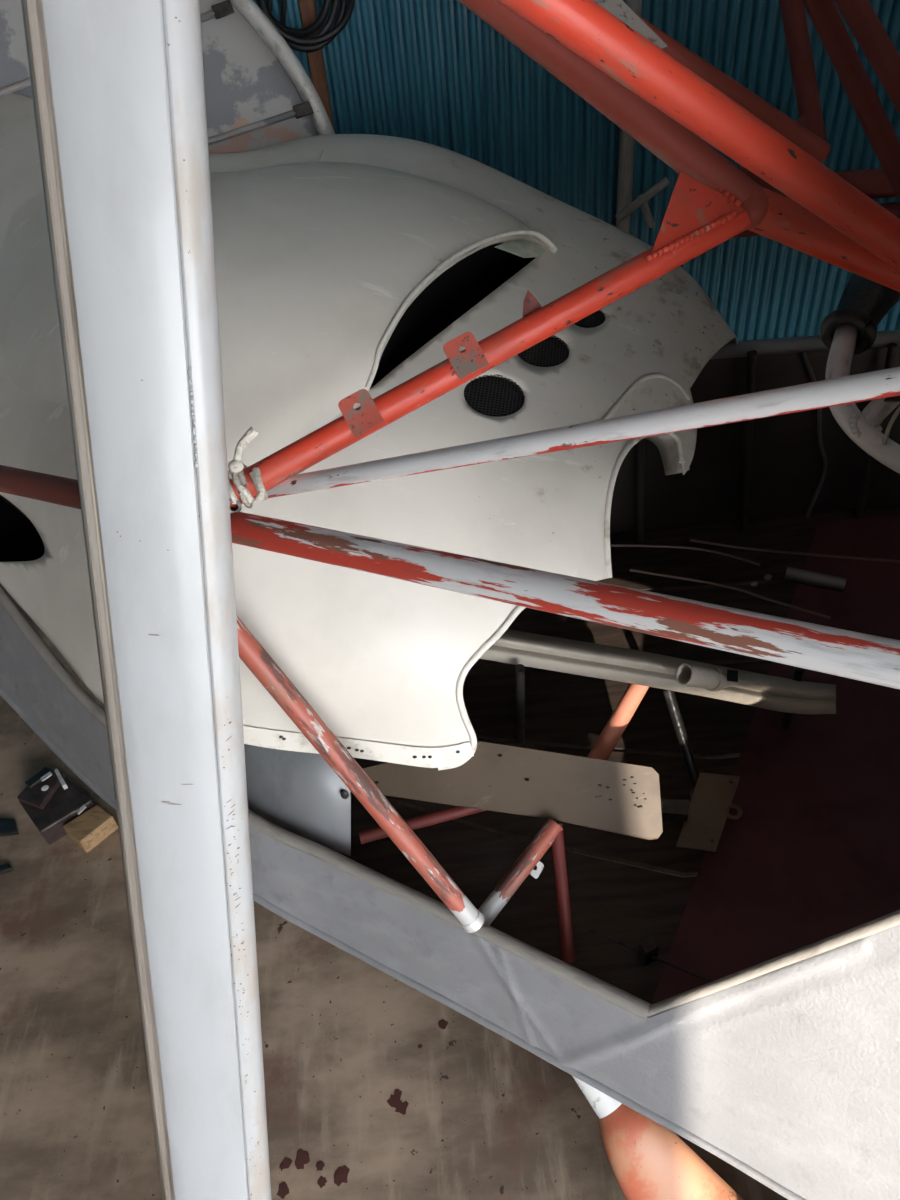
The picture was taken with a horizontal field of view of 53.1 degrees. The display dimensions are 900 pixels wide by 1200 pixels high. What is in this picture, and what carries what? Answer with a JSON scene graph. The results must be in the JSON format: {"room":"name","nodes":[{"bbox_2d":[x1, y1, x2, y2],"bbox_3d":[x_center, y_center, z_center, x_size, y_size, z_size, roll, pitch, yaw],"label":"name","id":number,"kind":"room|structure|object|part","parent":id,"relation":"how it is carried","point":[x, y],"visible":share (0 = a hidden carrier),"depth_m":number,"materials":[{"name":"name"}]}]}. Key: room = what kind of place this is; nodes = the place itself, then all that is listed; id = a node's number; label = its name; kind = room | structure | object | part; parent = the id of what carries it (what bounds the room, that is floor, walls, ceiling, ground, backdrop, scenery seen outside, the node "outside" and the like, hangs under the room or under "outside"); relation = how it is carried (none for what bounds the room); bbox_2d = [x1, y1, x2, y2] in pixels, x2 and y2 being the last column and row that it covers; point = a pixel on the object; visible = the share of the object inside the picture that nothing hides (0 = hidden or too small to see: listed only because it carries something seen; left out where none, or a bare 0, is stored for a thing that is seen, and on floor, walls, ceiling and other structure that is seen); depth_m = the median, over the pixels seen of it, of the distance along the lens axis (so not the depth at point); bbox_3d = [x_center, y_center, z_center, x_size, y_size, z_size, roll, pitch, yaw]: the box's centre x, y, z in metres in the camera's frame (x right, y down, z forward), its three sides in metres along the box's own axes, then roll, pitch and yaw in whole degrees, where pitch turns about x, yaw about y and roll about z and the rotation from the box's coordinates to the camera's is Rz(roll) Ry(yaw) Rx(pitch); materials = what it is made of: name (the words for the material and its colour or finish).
{"room":"aircraft hangar","nodes":[
{"label":"aircraft hangar","id":0,"kind":"room"},
{"bbox_2d":[0,584,787,1199],"bbox_3d":[0.156,1.420,0.877,28.000,0.001,5.400,-6,42,0],"label":"floor","id":1,"kind":"structure","parent":0,"point":[377,1088],"depth_m":1.58,"materials":[{"name":"concrete"}]},
{"bbox_2d":[0,863,12,874],"bbox_3d":[-0.986,0.585,1.936,0.085,0.012,0.031,-19,43,-14],"label":"scrap","id":2,"kind":"object","parent":1,"relation":"on","point":[5,868],"visible":1,"depth_m":1.93,"materials":[{"name":"black rubber"}]},
{"bbox_2d":[0,818,18,836],"bbox_3d":[-1.025,0.507,2.026,0.125,0.012,0.062,-6,42,0],"label":"rag","id":3,"kind":"object","parent":1,"relation":"on","point":[8,827],"visible":1,"depth_m":2.01,"materials":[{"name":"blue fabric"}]},
{"bbox_2d":[17,767,94,844],"bbox_3d":[-0.886,0.455,2.010,0.170,0.089,0.118,27,52,32],"label":"toolbox","id":4,"kind":"object","parent":1,"relation":"on","point":[51,800],"visible":0.99,"depth_m":1.99,"materials":[{"name":"black metal"}]},
{"bbox_3d":[-0.924,0.400,2.025,0.024,0.013,0.057,25,51,30],"label":"handle","id":5,"kind":"part","parent":4,"relation":"part of","materials":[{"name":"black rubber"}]},
{"bbox_3d":[-0.913,0.421,2.022,0.070,0.017,0.093,13,45,20],"label":"lid","id":6,"kind":"part","parent":4,"relation":"part of","materials":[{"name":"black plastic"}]},
{"bbox_3d":[-0.903,0.419,2.007,0.016,0.006,0.016,-6,42,0],"label":"knob","id":7,"kind":"part","parent":4,"relation":"part of","materials":[{"name":"plastic"}]},
{"bbox_2d":[63,805,118,852],"bbox_3d":[-0.790,0.500,1.981,0.068,0.045,0.086,28,52,32],"label":"wooden block","id":8,"kind":"object","parent":1,"relation":"on","point":[93,826],"visible":1,"depth_m":1.96,"materials":[{"name":"brown wood"}]},
{"bbox_2d":[21,0,271,1199],"bbox_3d":[-0.233,0.056,0.753,0.104,2.285,1.017,7,43,14],"label":"strut","id":9,"kind":"object","parent":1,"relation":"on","point":[118,86],"visible":1,"depth_m":0.69,"materials":[{"name":"metal"}]},
{"bbox_2d":[0,0,334,153],"bbox_3d":[-0.706,-0.551,1.915,1.089,1.678,0.408,-6,42,0],"label":"windshield","id":10,"kind":"object","parent":1,"relation":"on","point":[259,94],"visible":0.26,"depth_m":1.67,"materials":[{"name":"silver metal"}]},
{"bbox_2d":[0,0,899,1199],"bbox_3d":[1.446,-0.243,0.595,5.540,2.089,1.702,18,47,25],"label":"fuselage","id":11,"kind":"object","parent":1,"relation":"on","point":[747,1006],"visible":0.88,"depth_m":1.17,"materials":[{"name":"silver metal"}]},
{"bbox_2d":[228,427,267,507],"bbox_3d":[-0.186,-0.115,0.821,0.041,0.087,0.076,-31,48,-25],"label":"cord","id":12,"kind":"object","parent":11,"relation":"attached to","point":[236,466],"visible":0.94,"depth_m":0.80,"materials":[{"name":"white fabric"}]},
{"bbox_3d":[-0.188,-0.102,0.807,0.012,0.026,0.030,-28,46,-22],"label":"cord","id":13,"kind":"part","parent":12,"relation":"part of","materials":[{"name":"white fabric"}]},
{"bbox_3d":[-0.185,-0.130,0.806,0.037,0.045,0.018,-19,43,-14],"label":"cord","id":14,"kind":"part","parent":12,"relation":"part of","materials":[{"name":"white fabric"}]},
{"bbox_3d":[-0.170,-0.103,0.804,0.011,0.020,0.030,-9,42,-3],"label":"cord","id":15,"kind":"part","parent":12,"relation":"part of","materials":[{"name":"white fabric"}]},
{"bbox_2d":[0,94,737,770],"bbox_3d":[-0.465,-0.397,1.565,1.781,0.733,1.190,13,45,21],"label":"engine cowling","id":16,"kind":"object","parent":11,"relation":"attached to","point":[346,264],"visible":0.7,"depth_m":1.16,"materials":[{"name":"metal"}]},
{"bbox_2d":[362,741,662,839],"bbox_3d":[0.058,0.247,1.246,0.470,0.078,0.062,6,43,14],"label":"plate","id":17,"kind":"object","parent":11,"relation":"attached to","point":[610,796],"visible":0.98,"depth_m":1.23,"materials":[{"name":"metal"}]},
{"bbox_3d":[0.261,0.459,1.158,0.172,0.004,0.004,16,46,23],"label":"clip rod","id":18,"kind":"part","parent":11,"relation":"part of","materials":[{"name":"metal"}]},
{"bbox_2d":[479,629,835,743],"bbox_3d":[0.292,0.135,1.346,0.567,0.261,0.171,5,43,12],"label":"metal pipes","id":19,"kind":"object","parent":11,"relation":"on","point":[521,649],"visible":0.94,"depth_m":1.26,"materials":[{"name":"metal"}]},
{"bbox_3d":[0.107,0.162,1.366,0.015,0.223,0.060,-6,42,0],"label":"leg","id":20,"kind":"part","parent":19,"relation":"part of","materials":[{"name":"metal"}]},
{"bbox_3d":[0.515,0.150,1.354,0.014,0.191,0.065,16,46,23],"label":"leg","id":21,"kind":"part","parent":19,"relation":"part of","materials":[{"name":"metal"}]},
{"bbox_3d":[0.229,-0.354,0.825,0.064,0.067,0.079,19,47,25],"label":"gusset plate","id":22,"kind":"part","parent":11,"relation":"part of","materials":[{"name":"red paint"}]},
{"bbox_2d":[661,772,742,851],"bbox_3d":[0.350,0.309,1.279,0.120,0.072,0.130,4,43,11],"label":"plate","id":23,"kind":"object","parent":11,"relation":"on","point":[703,816],"visible":0.99,"depth_m":1.26,"materials":[{"name":"metal"}]},
{"bbox_2d":[750,581,757,586],"bbox_3d":[0.567,-0.030,1.679,0.014,0.012,0.010,-6,42,0],"label":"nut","id":24,"kind":"object","parent":11,"relation":"on","point":[753,583],"visible":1,"depth_m":1.68,"materials":[{"name":"metal"}]},
{"bbox_2d":[764,574,771,579],"bbox_3d":[0.597,-0.043,1.690,0.016,0.012,0.011,-6,42,0],"label":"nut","id":25,"kind":"object","parent":11,"relation":"on","point":[767,576],"visible":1,"depth_m":1.69,"materials":[{"name":"metal"}]},
{"bbox_2d":[784,567,846,590],"bbox_3d":[0.676,-0.039,1.665,0.104,0.025,0.025,14,46,21],"label":"metal rod","id":26,"kind":"object","parent":11,"relation":"on","point":[792,574],"visible":1,"depth_m":1.66,"materials":[{"name":"metal"}]},
{"bbox_2d":[820,213,899,473],"bbox_3d":[0.586,-0.102,1.193,0.336,0.774,0.432,-17,43,-12],"label":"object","id":27,"kind":"structure","parent":11,"relation":"on","point":[849,330],"depth_m":0.99,"materials":[{"name":"silver metal"}]},
{"bbox_2d":[573,1076,743,1199],"bbox_3d":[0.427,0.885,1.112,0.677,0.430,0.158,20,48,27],"label":"traffic cone","id":28,"kind":"object","parent":1,"relation":"on","point":[647,1159],"visible":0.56,"depth_m":1.13,"materials":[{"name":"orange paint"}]},
{"bbox_2d":[253,0,899,340],"bbox_3d":[-0.060,-1.521,1.883,6.214,3.050,0.068,-6,42,0],"label":"wall","id":29,"kind":"structure","parent":0,"point":[434,72],"depth_m":2.17,"materials":[{"name":"blue metal"}]},
{"bbox_2d":[256,0,354,51],"bbox_3d":[-0.320,-1.206,1.967,0.256,0.432,0.138,-6,42,0],"label":"hanging cable","id":30,"kind":"object","parent":29,"relation":"hanging from","point":[295,38],"visible":0.72,"depth_m":1.91,"materials":[{"name":"rubber"}]},
{"bbox_2d":[298,0,334,131],"bbox_3d":[-0.329,-1.445,1.869,0.034,3.000,0.028,-6,42,0],"label":"batten","id":31,"kind":"object","parent":29,"relation":"attached to","point":[308,12],"visible":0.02,"depth_m":2.05,"materials":[{"name":"brown wood"}]},
{"bbox_2d":[615,0,669,233],"bbox_3d":[0.430,-1.505,1.843,0.132,3.000,0.096,-1,42,6],"label":"pipe","id":32,"kind":"object","parent":29,"relation":"attached to","point":[625,206],"visible":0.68,"depth_m":2.24,"materials":[{"name":"metal"}]}
]}

